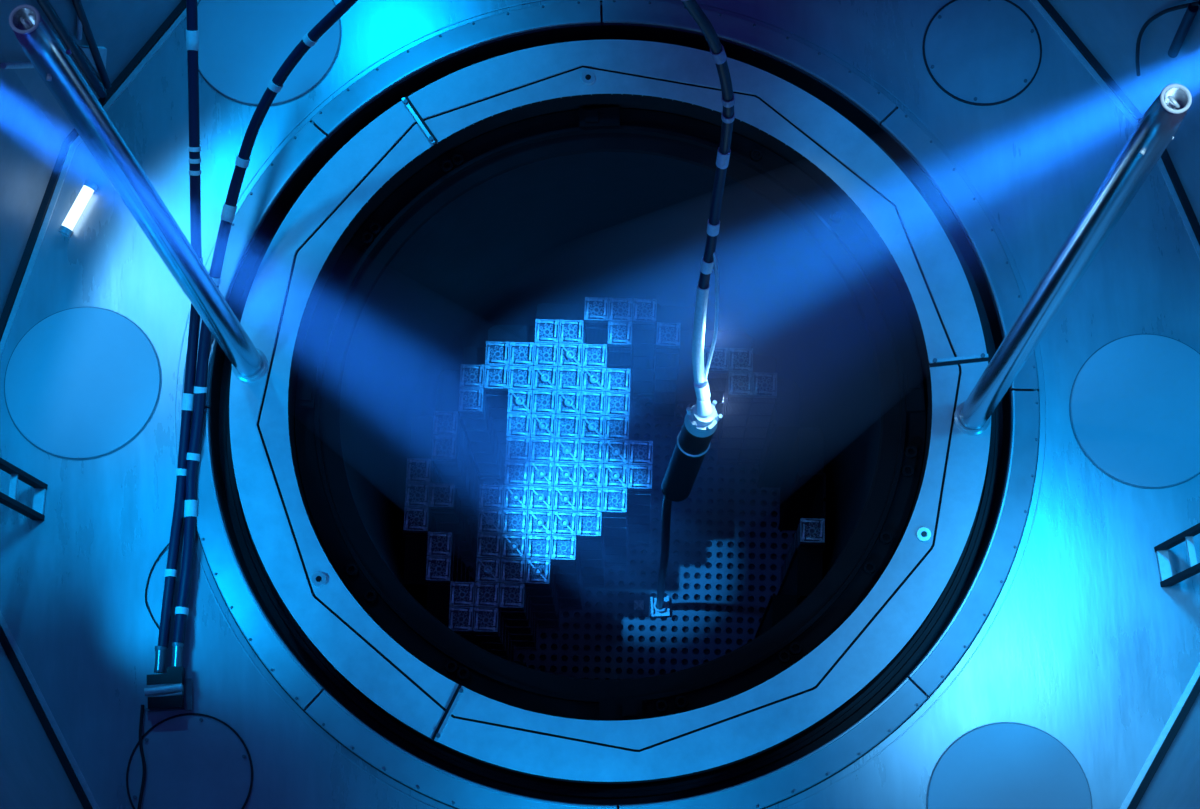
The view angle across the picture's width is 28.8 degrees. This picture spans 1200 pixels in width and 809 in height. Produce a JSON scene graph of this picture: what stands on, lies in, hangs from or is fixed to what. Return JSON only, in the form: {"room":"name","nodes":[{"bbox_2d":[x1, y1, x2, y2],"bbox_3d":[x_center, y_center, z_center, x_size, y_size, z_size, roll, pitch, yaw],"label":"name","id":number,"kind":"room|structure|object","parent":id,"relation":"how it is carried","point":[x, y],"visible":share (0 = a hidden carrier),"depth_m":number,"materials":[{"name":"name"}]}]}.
{"room":"industrial plant","nodes":[
{"label":"industrial plant","id":0,"kind":"room"},
{"bbox_2d":[0,0,181,808],"bbox_3d":[-3.925,-0.210,15.713,1.879,3.300,7.654,2,77,1],"label":"wall","id":1,"kind":"structure","parent":0,"point":[34,127],"depth_m":16.36,"materials":[{"name":"metal"}]},
{"bbox_2d":[36,0,106,97],"bbox_3d":[-3.681,-2.533,16.124,0.075,2.251,0.090,-3,77,0],"label":"conduit","id":2,"kind":"object","parent":1,"relation":"attached to","point":[45,5],"visible":1,"depth_m":16.24,"materials":[{"name":"blue"}]},
{"bbox_2d":[72,0,110,88],"bbox_3d":[-3.590,-2.647,16.319,0.055,1.985,0.240,37,80,9],"label":"conduit","id":3,"kind":"object","parent":1,"relation":"attached to","point":[79,9],"visible":1,"depth_m":16.55,"materials":[{"name":"blue"}]},
{"bbox_2d":[0,0,1199,808],"bbox_3d":[0.093,0.071,16.805,9.320,0.040,9.200,-3,77,0],"label":"trim","id":4,"kind":"structure","parent":1,"relation":"attached to","point":[1046,4],"depth_m":17.12,"materials":[{"name":"metal"}]},
{"bbox_2d":[0,0,1199,808],"bbox_3d":[0.096,0.126,17.043,9.320,0.450,9.200,-3,77,0],"label":"floor","id":5,"kind":"structure","parent":0,"point":[1086,647],"depth_m":16.70,"materials":[{"name":"metal"}]},
{"bbox_2d":[0,457,47,520],"bbox_3d":[-4.143,0.403,15.470,0.331,2.600,0.266,2,77,1],"label":"ladder","id":6,"kind":"object","parent":5,"relation":"on","point":[37,513],"visible":1,"depth_m":16.34,"materials":[{"name":"black metal"}]},
{"bbox_2d":[58,180,97,238],"bbox_3d":[-3.830,-1.436,17.170,0.096,0.118,0.440,25,78,6],"label":"tube","id":7,"kind":"object","parent":5,"relation":"on","point":[89,188],"visible":1,"depth_m":17.13,"materials":[{"name":"white"}]},
{"bbox_2d":[4,307,161,459],"bbox_3d":[-3.740,-0.159,16.916,1.144,0.030,1.144,-3,77,0],"label":"hatch cover","id":8,"kind":"object","parent":5,"relation":"on","point":[82,383],"visible":1,"depth_m":16.90,"materials":[{"name":"metal"}]},
{"bbox_2d":[144,642,192,711],"bbox_3d":[-3.022,1.901,16.344,0.320,0.168,0.471,-3,77,0],"label":"connector","id":9,"kind":"object","parent":5,"relation":"on","point":[174,680],"visible":1,"depth_m":16.29,"materials":[{"name":"black"}]},
{"bbox_2d":[158,0,202,647],"bbox_3d":[-2.894,-0.713,16.074,0.134,1.850,4.579,4,77,2],"label":"cable","id":10,"kind":"object","parent":5,"relation":"on","point":[192,32],"visible":0.94,"depth_m":16.44,"materials":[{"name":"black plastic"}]},
{"bbox_2d":[126,713,252,808],"bbox_3d":[-2.852,2.587,16.262,0.884,0.030,0.884,-3,77,0],"label":"hatch cover","id":11,"kind":"object","parent":5,"relation":"on","point":[193,760],"visible":1,"depth_m":16.28,"materials":[{"name":"metal"}]},
{"bbox_2d":[173,0,357,643],"bbox_3d":[-2.514,-0.734,15.970,0.782,2.058,4.559,20,78,5],"label":"cable","id":12,"kind":"object","parent":5,"relation":"on","point":[309,39],"visible":0.96,"depth_m":16.46,"materials":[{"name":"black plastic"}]},
{"bbox_2d":[197,0,341,106],"bbox_3d":[-2.504,-2.773,17.509,1.144,0.030,1.144,-3,77,0],"label":"hatch cover","id":13,"kind":"object","parent":5,"relation":"on","point":[243,44],"visible":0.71,"depth_m":17.47,"materials":[{"name":"metal"}]},
{"bbox_2d":[174,0,1046,808],"bbox_3d":[0.070,-0.016,16.866,6.286,0.260,6.286,-3,77,0],"label":"ring","id":14,"kind":"object","parent":5,"relation":"on","point":[801,775],"visible":0.92,"depth_m":16.67,"materials":[{"name":"metal"}]},
{"bbox_2d":[257,66,983,785],"bbox_3d":[0.125,0.925,20.898,5.434,8.580,5.434,-3,77,0],"label":"flange","id":15,"kind":"object","parent":5,"relation":"in","point":[626,101],"visible":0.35,"depth_m":17.11,"materials":[{"name":"black"}]},
{"bbox_2d":[229,96,458,737],"bbox_3d":[-1.859,0.055,16.699,1.574,0.085,4.713,-3,77,0],"label":"flange cover segment","id":16,"kind":"object","parent":15,"relation":"on","point":[360,664],"visible":0.98,"depth_m":16.66,"materials":[{"name":"metal"}]},
{"bbox_2d":[9,4,267,381],"bbox_3d":[-2.554,-1.011,13.669,0.256,6.409,0.256,-3,77,0],"label":"metal pole","id":17,"kind":"object","parent":16,"relation":"on","point":[38,41],"visible":1,"depth_m":12.65,"materials":[{"name":"metal"}]},
{"bbox_2d":[295,107,925,720],"bbox_3d":[0.123,0.901,20.795,4.580,7.990,4.580,-3,77,0],"label":"reactor vessel interior","id":18,"kind":"object","parent":15,"relation":"in","point":[568,207],"visible":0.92,"depth_m":17.59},
{"bbox_2d":[424,382,805,679],"bbox_3d":[0.162,1.559,23.614,3.920,0.200,3.920,-3,77,0],"label":"plate","id":19,"kind":"object","parent":18,"relation":"attached to","point":[728,551],"visible":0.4,"depth_m":23.48,"materials":[{"name":"black"}]},
{"bbox_2d":[403,506,438,535],"bbox_3d":[-1.593,1.348,22.002,0.212,3.076,0.212,2,77,1],"label":"fuel assembly","id":20,"kind":"object","parent":19,"relation":"on","point":[418,521],"visible":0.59,"depth_m":20.56,"materials":[{"name":"metal"}]},
{"bbox_2d":[406,458,439,482],"bbox_3d":[-1.579,0.925,22.101,0.212,3.076,0.212,2,77,1],"label":"fuel assembly","id":21,"kind":"object","parent":19,"relation":"on","point":[418,470],"visible":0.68,"depth_m":20.65,"materials":[{"name":"metal"}]},
{"bbox_2d":[405,482,440,531],"bbox_3d":[-1.586,1.137,22.052,0.212,3.076,0.212,2,77,1],"label":"fuel assembly","id":22,"kind":"object","parent":19,"relation":"on","point":[416,494],"visible":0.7,"depth_m":20.60,"materials":[{"name":"metal"}]},
{"bbox_2d":[426,556,461,584],"bbox_3d":[-1.390,1.776,21.899,0.212,3.076,0.212,2,77,1],"label":"fuel assembly","id":23,"kind":"object","parent":19,"relation":"on","point":[439,570],"visible":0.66,"depth_m":20.46,"materials":[{"name":"metal"}]},
{"bbox_2d":[427,532,472,581],"bbox_3d":[-1.383,1.565,21.949,0.212,3.076,0.212,2,77,1],"label":"fuel assembly","id":24,"kind":"object","parent":19,"relation":"on","point":[440,544],"visible":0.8,"depth_m":20.52,"materials":[{"name":"metal"}]},
{"bbox_2d":[429,483,475,562],"bbox_3d":[-1.369,1.143,22.047,0.212,3.076,0.212,2,77,1],"label":"fuel assembly","id":25,"kind":"object","parent":19,"relation":"on","point":[445,504],"visible":0.92,"depth_m":21.21,"materials":[{"name":"metal"}]},
{"bbox_2d":[432,435,477,519],"bbox_3d":[-1.355,0.720,22.146,0.212,3.076,0.212,2,77,1],"label":"fuel assembly","id":26,"kind":"object","parent":19,"relation":"on","point":[447,455],"visible":0.86,"depth_m":21.28,"materials":[{"name":"metal"}]},
{"bbox_2d":[433,411,478,497],"bbox_3d":[-1.348,0.509,22.195,0.212,3.076,0.212,2,77,1],"label":"fuel assembly","id":27,"kind":"object","parent":19,"relation":"on","point":[445,422],"visible":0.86,"depth_m":20.77,"materials":[{"name":"metal"}]},
{"bbox_2d":[448,606,474,634],"bbox_3d":[-1.187,2.205,21.797,0.212,3.076,0.212,2,77,1],"label":"fuel assembly","id":28,"kind":"object","parent":19,"relation":"on","point":[461,619],"visible":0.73,"depth_m":20.35,"materials":[{"name":"metal"}]},
{"bbox_2d":[449,581,474,606],"bbox_3d":[-1.180,1.994,21.846,0.212,3.076,0.212,2,77,1],"label":"fuel assembly","id":29,"kind":"object","parent":19,"relation":"on","point":[462,594],"visible":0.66,"depth_m":20.39,"materials":[{"name":"metal"}]},
{"bbox_2d":[458,388,500,478],"bbox_3d":[-1.125,0.304,22.240,0.212,3.076,0.212,2,77,1],"label":"fuel assembly","id":30,"kind":"object","parent":19,"relation":"on","point":[473,409],"visible":1,"depth_m":21.65,"materials":[{"name":"metal"}]},
{"bbox_2d":[460,364,501,456],"bbox_3d":[-1.118,0.093,22.289,0.212,3.076,0.212,2,77,1],"label":"fuel assembly","id":31,"kind":"object","parent":19,"relation":"on","point":[471,376],"visible":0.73,"depth_m":20.84,"materials":[{"name":"metal"}]},
{"bbox_2d":[475,557,500,582],"bbox_3d":[-0.956,1.787,21.885,0.212,3.087,0.212,2,77,1],"label":"fuel assembly","id":32,"kind":"object","parent":19,"relation":"on","point":[488,570],"visible":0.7,"depth_m":20.42,"materials":[{"name":"metal"}]},
{"bbox_2d":[476,533,501,557],"bbox_3d":[-0.949,1.577,21.940,0.212,3.076,0.212,2,77,1],"label":"fuel assembly","id":33,"kind":"object","parent":19,"relation":"on","point":[488,545],"visible":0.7,"depth_m":20.49,"materials":[{"name":"metal"}]},
{"bbox_2d":[478,509,502,533],"bbox_3d":[-0.942,1.365,21.984,0.212,3.087,0.212,2,77,1],"label":"fuel assembly","id":34,"kind":"object","parent":19,"relation":"on","point":[490,521],"visible":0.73,"depth_m":20.52,"materials":[{"name":"metal"}]},
{"bbox_2d":[479,484,503,508],"bbox_3d":[-0.935,1.155,22.038,0.212,3.076,0.212,2,77,1],"label":"fuel assembly","id":35,"kind":"object","parent":19,"relation":"on","point":[490,496],"visible":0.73,"depth_m":20.59,"materials":[{"name":"metal"}]},
{"bbox_2d":[473,607,514,660],"bbox_3d":[-0.970,2.211,21.792,0.212,3.076,0.212,2,77,1],"label":"fuel assembly","id":36,"kind":"object","parent":19,"relation":"on","point":[489,628],"visible":0.92,"depth_m":20.59,"materials":[{"name":"metal"}]},
{"bbox_2d":[474,582,514,649],"bbox_3d":[-0.963,2.000,21.842,0.212,3.076,0.212,2,77,1],"label":"fuel assembly","id":37,"kind":"object","parent":19,"relation":"on","point":[486,594],"visible":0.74,"depth_m":20.39,"materials":[{"name":"metal"}]},
{"bbox_2d":[484,365,508,457],"bbox_3d":[-0.901,0.099,22.285,0.212,3.076,0.212,2,77,1],"label":"fuel assembly","id":38,"kind":"object","parent":19,"relation":"on","point":[496,379],"visible":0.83,"depth_m":21.08,"materials":[{"name":"metal"}]},
{"bbox_2d":[501,534,526,558],"bbox_3d":[-0.733,1.582,21.930,0.212,3.087,0.212,2,77,1],"label":"fuel assembly","id":39,"kind":"object","parent":19,"relation":"on","point":[514,546],"visible":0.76,"depth_m":20.47,"materials":[{"name":"metal"}]},
{"bbox_2d":[502,509,527,534],"bbox_3d":[-0.726,1.372,21.985,0.212,3.076,0.212,2,77,1],"label":"fuel assembly","id":40,"kind":"object","parent":19,"relation":"on","point":[514,521],"visible":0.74,"depth_m":20.53,"materials":[{"name":"metal"}]},
{"bbox_2d":[503,485,528,510],"bbox_3d":[-0.719,1.160,22.029,0.212,3.087,0.212,2,77,1],"label":"fuel assembly","id":41,"kind":"object","parent":19,"relation":"on","point":[515,497],"visible":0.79,"depth_m":20.57,"materials":[{"name":"metal"}]},
{"bbox_2d":[504,461,529,486],"bbox_3d":[-0.712,0.950,22.083,0.212,3.076,0.212,2,77,1],"label":"fuel assembly","id":42,"kind":"object","parent":19,"relation":"on","point":[517,473],"visible":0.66,"depth_m":20.63,"materials":[{"name":"metal"}]},
{"bbox_2d":[505,437,530,462],"bbox_3d":[-0.705,0.739,22.133,0.212,3.076,0.212,2,77,1],"label":"fuel assembly","id":43,"kind":"object","parent":19,"relation":"on","point":[517,448],"visible":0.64,"depth_m":20.68,"materials":[{"name":"metal"}]},
{"bbox_2d":[499,583,537,650],"bbox_3d":[-0.746,2.006,21.837,0.212,3.076,0.212,2,77,1],"label":"fuel assembly","id":44,"kind":"object","parent":19,"relation":"on","point":[514,604],"visible":1,"depth_m":21.06,"materials":[{"name":"metal"}]},
{"bbox_2d":[500,558,537,628],"bbox_3d":[-0.739,1.795,21.886,0.212,3.076,0.212,2,77,1],"label":"fuel assembly","id":45,"kind":"object","parent":19,"relation":"on","point":[512,570],"visible":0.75,"depth_m":20.44,"materials":[{"name":"metal"}]},
{"bbox_2d":[506,413,531,438],"bbox_3d":[-0.698,0.527,22.182,0.212,3.076,0.212,2,77,1],"label":"fuel assembly","id":46,"kind":"object","parent":19,"relation":"on","point":[518,424],"visible":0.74,"depth_m":20.73,"materials":[{"name":"metal"}]},
{"bbox_2d":[508,365,533,394],"bbox_3d":[-0.684,0.105,22.280,0.212,3.076,0.212,2,77,1],"label":"fuel assembly","id":47,"kind":"object","parent":19,"relation":"on","point":[520,377],"visible":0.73,"depth_m":20.83,"materials":[{"name":"metal"}]},
{"bbox_2d":[509,342,533,371],"bbox_3d":[-0.677,-0.106,22.329,0.212,3.076,0.212,2,77,1],"label":"fuel assembly","id":48,"kind":"object","parent":19,"relation":"on","point":[521,353],"visible":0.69,"depth_m":20.88,"materials":[{"name":"metal"}]},
{"bbox_2d":[527,510,552,539],"bbox_3d":[-0.509,1.377,21.975,0.212,3.087,0.212,2,77,1],"label":"fuel assembly","id":49,"kind":"object","parent":19,"relation":"on","point":[539,522],"visible":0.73,"depth_m":20.51,"materials":[{"name":"metal"}]},
{"bbox_2d":[528,486,552,516],"bbox_3d":[-0.502,1.166,22.024,0.212,3.087,0.212,2,77,1],"label":"fuel assembly","id":50,"kind":"object","parent":19,"relation":"on","point":[540,497],"visible":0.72,"depth_m":20.56,"materials":[{"name":"metal"}]},
{"bbox_2d":[529,462,553,491],"bbox_3d":[-0.495,0.955,22.073,0.212,3.087,0.212,2,77,1],"label":"fuel assembly","id":51,"kind":"object","parent":19,"relation":"on","point":[541,473],"visible":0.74,"depth_m":20.61,"materials":[{"name":"metal"}]},
{"bbox_2d":[525,559,559,629],"bbox_3d":[-0.522,1.800,21.877,0.212,3.087,0.212,2,77,1],"label":"fuel assembly","id":52,"kind":"object","parent":19,"relation":"on","point":[539,580],"visible":1,"depth_m":21.11,"materials":[{"name":"metal"}]},
{"bbox_2d":[530,438,554,463],"bbox_3d":[-0.488,0.745,22.128,0.212,3.076,0.212,2,77,1],"label":"fuel assembly","id":53,"kind":"object","parent":19,"relation":"on","point":[542,449],"visible":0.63,"depth_m":20.68,"materials":[{"name":"metal"}]},
{"bbox_2d":[526,534,560,605],"bbox_3d":[-0.515,1.589,21.931,0.212,3.076,0.212,2,77,1],"label":"fuel assembly","id":54,"kind":"object","parent":19,"relation":"on","point":[538,546],"visible":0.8,"depth_m":20.48,"materials":[{"name":"metal"}]},
{"bbox_2d":[531,414,555,437],"bbox_3d":[-0.481,0.532,22.172,0.212,3.087,0.212,2,77,1],"label":"fuel assembly","id":55,"kind":"object","parent":19,"relation":"on","point":[542,425],"visible":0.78,"depth_m":20.71,"materials":[{"name":"metal"}]},
{"bbox_2d":[532,390,556,413],"bbox_3d":[-0.474,0.322,22.227,0.212,3.076,0.212,2,77,1],"label":"fuel assembly","id":56,"kind":"object","parent":19,"relation":"on","point":[543,401],"visible":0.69,"depth_m":20.77,"materials":[{"name":"metal"}]},
{"bbox_2d":[534,342,558,366],"bbox_3d":[-0.460,-0.100,22.325,0.212,3.076,0.212,2,77,1],"label":"fuel assembly","id":57,"kind":"object","parent":19,"relation":"on","point":[545,354],"visible":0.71,"depth_m":20.88,"materials":[{"name":"metal"}]},
{"bbox_2d":[553,486,577,511],"bbox_3d":[-0.285,1.172,22.020,0.212,3.087,0.212,2,77,1],"label":"fuel assembly","id":58,"kind":"object","parent":19,"relation":"on","point":[564,498],"visible":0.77,"depth_m":20.56,"materials":[{"name":"metal"}]},
{"bbox_2d":[554,462,578,486],"bbox_3d":[-0.278,0.961,22.069,0.212,3.087,0.212,2,77,1],"label":"fuel assembly","id":59,"kind":"object","parent":19,"relation":"on","point":[565,474],"visible":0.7,"depth_m":20.61,"materials":[{"name":"metal"}]},
{"bbox_2d":[551,535,582,608],"bbox_3d":[-0.299,1.596,21.927,0.212,3.076,0.212,2,77,1],"label":"fuel assembly","id":60,"kind":"object","parent":19,"relation":"on","point":[564,553],"visible":1,"depth_m":21.16,"materials":[{"name":"metal"}]},
{"bbox_2d":[552,511,582,583],"bbox_3d":[-0.292,1.383,21.971,0.212,3.087,0.212,2,77,1],"label":"fuel assembly","id":61,"kind":"object","parent":19,"relation":"on","point":[564,523],"visible":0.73,"depth_m":20.52,"materials":[{"name":"metal"}]},
{"bbox_2d":[555,438,579,462],"bbox_3d":[-0.271,0.749,22.118,0.212,3.087,0.212,2,77,1],"label":"fuel assembly","id":62,"kind":"object","parent":19,"relation":"on","point":[566,450],"visible":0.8,"depth_m":20.66,"materials":[{"name":"metal"}]},
{"bbox_2d":[555,414,580,445],"bbox_3d":[-0.264,0.539,22.173,0.212,3.076,0.212,2,77,1],"label":"fuel assembly","id":63,"kind":"object","parent":19,"relation":"on","point":[567,426],"visible":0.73,"depth_m":20.72,"materials":[{"name":"metal"}]},
{"bbox_2d":[556,390,580,421],"bbox_3d":[-0.257,0.327,22.217,0.212,3.087,0.212,2,77,1],"label":"fuel assembly","id":64,"kind":"object","parent":19,"relation":"on","point":[568,402],"visible":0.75,"depth_m":20.75,"materials":[{"name":"metal"}]},
{"bbox_2d":[557,367,581,396],"bbox_3d":[-0.250,0.117,22.271,0.212,3.076,0.212,2,77,1],"label":"fuel assembly","id":65,"kind":"object","parent":19,"relation":"on","point":[569,378],"visible":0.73,"depth_m":20.82,"materials":[{"name":"metal"}]},
{"bbox_2d":[559,320,584,343],"bbox_3d":[-0.236,-0.305,22.370,0.212,3.076,0.212,2,77,1],"label":"fuel assembly","id":66,"kind":"object","parent":19,"relation":"on","point":[571,331],"visible":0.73,"depth_m":20.91,"materials":[{"name":"metal"}]},
{"bbox_2d":[577,511,604,587],"bbox_3d":[-0.075,1.390,21.972,0.212,3.076,0.212,2,77,1],"label":"fuel assembly","id":67,"kind":"object","parent":19,"relation":"on","point":[589,524],"visible":1,"depth_m":21.19,"materials":[{"name":"metal"}]},
{"bbox_2d":[578,463,603,493],"bbox_3d":[-0.061,0.967,22.065,0.212,3.087,0.212,2,77,1],"label":"fuel assembly","id":68,"kind":"object","parent":19,"relation":"on","point":[590,475],"visible":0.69,"depth_m":20.60,"materials":[{"name":"metal"}]},
{"bbox_2d":[579,439,603,469],"bbox_3d":[-0.054,0.757,22.119,0.212,3.076,0.212,2,77,1],"label":"fuel assembly","id":69,"kind":"object","parent":19,"relation":"on","point":[591,451],"visible":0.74,"depth_m":20.67,"materials":[{"name":"metal"}]},
{"bbox_2d":[578,487,605,561],"bbox_3d":[-0.068,1.179,22.021,0.212,3.076,0.212,2,77,1],"label":"fuel assembly","id":70,"kind":"object","parent":19,"relation":"on","point":[589,499],"visible":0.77,"depth_m":20.57,"materials":[{"name":"metal"}]},
{"bbox_2d":[580,415,604,441],"bbox_3d":[-0.047,0.544,22.163,0.212,3.087,0.212,2,77,1],"label":"fuel assembly","id":71,"kind":"object","parent":19,"relation":"on","point":[592,427],"visible":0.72,"depth_m":20.70,"materials":[{"name":"metal"}]},
{"bbox_2d":[581,391,605,415],"bbox_3d":[-0.040,0.334,22.218,0.212,3.076,0.212,2,77,1],"label":"fuel assembly","id":72,"kind":"object","parent":19,"relation":"on","point":[592,403],"visible":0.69,"depth_m":20.77,"materials":[{"name":"metal"}]},
{"bbox_2d":[582,367,606,398],"bbox_3d":[-0.033,0.122,22.262,0.212,3.087,0.212,2,77,1],"label":"fuel assembly","id":73,"kind":"object","parent":19,"relation":"on","point":[593,379],"visible":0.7,"depth_m":20.80,"materials":[{"name":"metal"}]},
{"bbox_2d":[583,344,607,375],"bbox_3d":[-0.026,-0.088,22.316,0.212,3.076,0.212,2,77,1],"label":"fuel assembly","id":74,"kind":"object","parent":19,"relation":"on","point":[594,355],"visible":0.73,"depth_m":20.86,"materials":[{"name":"metal"}]},
{"bbox_2d":[584,297,608,367],"bbox_3d":[-0.013,-0.511,22.415,0.212,3.076,0.212,2,77,1],"label":"fuel assembly","id":75,"kind":"object","parent":19,"relation":"on","point":[596,312],"visible":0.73,"depth_m":20.99,"materials":[{"name":"metal"}]},
{"bbox_2d":[403,302,825,666],"bbox_3d":[0.151,1.216,22.149,3.809,2.830,3.809,-3,77,0],"label":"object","id":76,"kind":"object","parent":19,"relation":"on","point":[791,461],"visible":0.37,"depth_m":21.08,"materials":[{"name":"black"}]},
{"bbox_2d":[602,488,627,566],"bbox_3d":[0.149,1.185,22.017,0.212,3.076,0.212,2,77,1],"label":"fuel assembly","id":77,"kind":"object","parent":19,"relation":"on","point":[614,507],"visible":1,"depth_m":21.23,"materials":[{"name":"metal"}]},
{"bbox_2d":[603,464,627,541],"bbox_3d":[0.156,0.973,22.060,0.212,3.087,0.212,2,77,1],"label":"fuel assembly","id":78,"kind":"object","parent":19,"relation":"on","point":[615,475],"visible":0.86,"depth_m":20.61,"materials":[{"name":"metal"}]},
{"bbox_2d":[604,440,628,463],"bbox_3d":[0.163,0.762,22.110,0.212,3.087,0.212,2,77,1],"label":"fuel assembly","id":79,"kind":"object","parent":19,"relation":"on","point":[615,451],"visible":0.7,"depth_m":20.65,"materials":[{"name":"metal"}]},
{"bbox_2d":[605,416,628,458],"bbox_3d":[0.170,0.552,22.164,0.212,3.076,0.212,2,77,1],"label":"fuel assembly","id":80,"kind":"object","parent":19,"relation":"on","point":[616,427],"visible":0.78,"depth_m":20.71,"materials":[{"name":"metal"}]},
{"bbox_2d":[605,392,629,439],"bbox_3d":[0.177,0.340,22.213,0.212,3.076,0.212,2,77,1],"label":"fuel assembly","id":81,"kind":"object","parent":19,"relation":"on","point":[617,403],"visible":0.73,"depth_m":20.76,"materials":[{"name":"metal"}]},
{"bbox_2d":[606,368,630,439],"bbox_3d":[0.183,0.129,22.263,0.212,3.076,0.212,2,77,1],"label":"fuel assembly","id":82,"kind":"object","parent":19,"relation":"on","point":[618,380],"visible":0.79,"depth_m":20.81,"materials":[{"name":"metal"}]},
{"bbox_2d":[608,321,631,414],"bbox_3d":[0.197,-0.293,22.361,0.212,3.076,0.212,2,77,1],"label":"fuel assembly","id":83,"kind":"object","parent":19,"relation":"on","point":[619,333],"visible":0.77,"depth_m":20.94,"materials":[{"name":"metal"}]},
{"bbox_2d":[608,297,632,381],"bbox_3d":[0.204,-0.505,22.410,0.212,3.076,0.212,2,77,1],"label":"fuel assembly","id":84,"kind":"object","parent":19,"relation":"on","point":[620,309],"visible":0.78,"depth_m":20.96,"materials":[{"name":"metal"}]},
{"bbox_2d":[628,464,651,546],"bbox_3d":[0.373,0.980,22.061,0.212,3.076,0.212,2,77,1],"label":"fuel assembly","id":85,"kind":"object","parent":19,"relation":"on","point":[639,476],"visible":1,"depth_m":21.30,"materials":[{"name":"metal"}]},
{"bbox_2d":[633,298,656,399],"bbox_3d":[0.421,-0.498,22.406,0.212,3.076,0.212,2,77,1],"label":"fuel assembly","id":86,"kind":"object","parent":19,"relation":"on","point":[644,310],"visible":0.9,"depth_m":21.75,"materials":[{"name":"metal"}]},
{"bbox_2d":[653,322,680,420],"bbox_3d":[0.631,-0.281,22.352,0.212,3.076,0.212,2,77,1],"label":"fuel assembly","id":87,"kind":"object","parent":19,"relation":"on","point":[668,334],"visible":1,"depth_m":21.74,"materials":[{"name":"metal"}]},
{"bbox_2d":[650,380,722,617],"bbox_3d":[0.667,0.999,19.717,0.279,7.612,0.679,31,79,8],"label":"tool","id":88,"kind":"object","parent":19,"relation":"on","point":[701,420],"visible":1,"depth_m":16.88,"materials":[{"name":"black"}]},
{"bbox_2d":[681,0,734,400],"bbox_3d":[0.598,-1.207,14.170,0.489,4.577,1.400,-3,77,0],"label":"cable","id":89,"kind":"object","parent":88,"relation":"attached to","point":[717,51],"visible":1,"depth_m":14.66,"materials":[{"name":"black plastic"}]},
{"bbox_2d":[704,347,728,442],"bbox_3d":[1.058,-0.058,22.294,0.212,3.076,0.212,2,77,1],"label":"fuel assembly","id":90,"kind":"object","parent":19,"relation":"on","point":[718,369],"visible":0.62,"depth_m":20.99,"materials":[{"name":"metal"}]},
{"bbox_2d":[717,371,752,464],"bbox_3d":[1.268,0.160,22.241,0.212,3.076,0.212,2,77,1],"label":"fuel assembly","id":91,"kind":"object","parent":19,"relation":"on","point":[738,394],"visible":1,"depth_m":21.62,"materials":[{"name":"metal"}]},
{"bbox_2d":[717,348,752,441],"bbox_3d":[1.275,-0.052,22.290,0.212,3.076,0.212,2,77,1],"label":"fuel assembly","id":92,"kind":"object","parent":19,"relation":"on","point":[740,359],"visible":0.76,"depth_m":20.84,"materials":[{"name":"metal"}]},
{"bbox_2d":[738,372,776,464],"bbox_3d":[1.485,0.166,22.236,0.212,3.076,0.212,2,77,1],"label":"fuel assembly","id":93,"kind":"object","parent":19,"relation":"on","point":[764,389],"visible":0.94,"depth_m":21.59,"materials":[{"name":"metal"}]},
{"bbox_2d":[779,518,824,587],"bbox_3d":[1.877,1.445,21.932,0.212,3.076,0.212,2,77,1],"label":"fuel assembly","id":94,"kind":"object","parent":19,"relation":"on","point":[810,532],"visible":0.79,"depth_m":20.50,"materials":[{"name":"metal"}]},
{"bbox_2d":[210,25,1010,808],"bbox_3d":[0.072,0.019,17.017,5.750,0.450,5.750,-3,77,0],"label":"groove","id":95,"kind":"object","parent":15,"relation":"attached to","point":[956,588],"visible":0.56,"depth_m":16.87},
{"bbox_2d":[408,39,988,366],"bbox_3d":[0.912,-1.769,17.087,4.662,0.085,1.535,25,78,6],"label":"flange cover segment","id":96,"kind":"object","parent":15,"relation":"on","point":[943,272],"visible":0.98,"depth_m":17.19,"materials":[{"name":"metal"}]},
{"bbox_2d":[431,361,990,781],"bbox_3d":[1.143,1.478,16.326,4.769,0.085,1.614,-34,79,-7],"label":"flange cover segment","id":97,"kind":"object","parent":15,"relation":"on","point":[743,736],"visible":0.98,"depth_m":16.21,"materials":[{"name":"metal"}]},
{"bbox_2d":[954,84,1191,435],"bbox_3d":[2.601,-0.632,13.510,0.256,6.409,0.256,-3,77,0],"label":"metal pole","id":98,"kind":"object","parent":97,"relation":"on","point":[1161,121],"visible":1,"depth_m":12.46,"materials":[{"name":"metal"}]},
{"bbox_2d":[923,0,1041,105],"bbox_3d":[2.844,-2.642,17.406,0.884,0.030,0.884,-3,77,0],"label":"hatch cover","id":99,"kind":"object","parent":5,"relation":"on","point":[977,52],"visible":1,"depth_m":17.40,"materials":[{"name":"metal"}]},
{"bbox_2d":[926,722,1092,808],"bbox_3d":[2.825,2.763,16.144,1.144,0.030,1.144,-3,77,0],"label":"hatch cover","id":100,"kind":"object","parent":5,"relation":"on","point":[999,765],"visible":1,"depth_m":16.18,"materials":[{"name":"metal"}]},
{"bbox_2d":[1069,334,1199,488],"bbox_3d":[3.936,0.043,16.764,1.144,0.030,1.144,-3,77,0],"label":"hatch cover","id":101,"kind":"object","parent":5,"relation":"on","point":[1134,403],"visible":1,"depth_m":16.75,"materials":[{"name":"metal"}]},
{"bbox_2d":[1154,523,1199,586],"bbox_3d":[4.131,0.823,15.259,0.440,2.600,0.290,-8,77,-1],"label":"ladder","id":102,"kind":"object","parent":5,"relation":"on","point":[1161,550],"visible":1,"depth_m":16.19,"materials":[{"name":"black metal"}]},
{"bbox_2d":[1048,0,1199,808],"bbox_3d":[4.048,-0.404,15.650,1.929,3.300,7.618,-3,77,0],"label":"wall","id":103,"kind":"structure","parent":0,"point":[1109,29],"depth_m":16.44,"materials":[{"name":"metal"}]},
{"bbox_2d":[1168,3,1198,57],"bbox_3d":[3.897,-2.498,15.649,0.108,0.746,0.070,36,80,8],"label":"conduit","id":104,"kind":"object","parent":103,"relation":"attached to","point":[1191,11],"visible":1,"depth_m":15.59,"materials":[{"name":"blue"}]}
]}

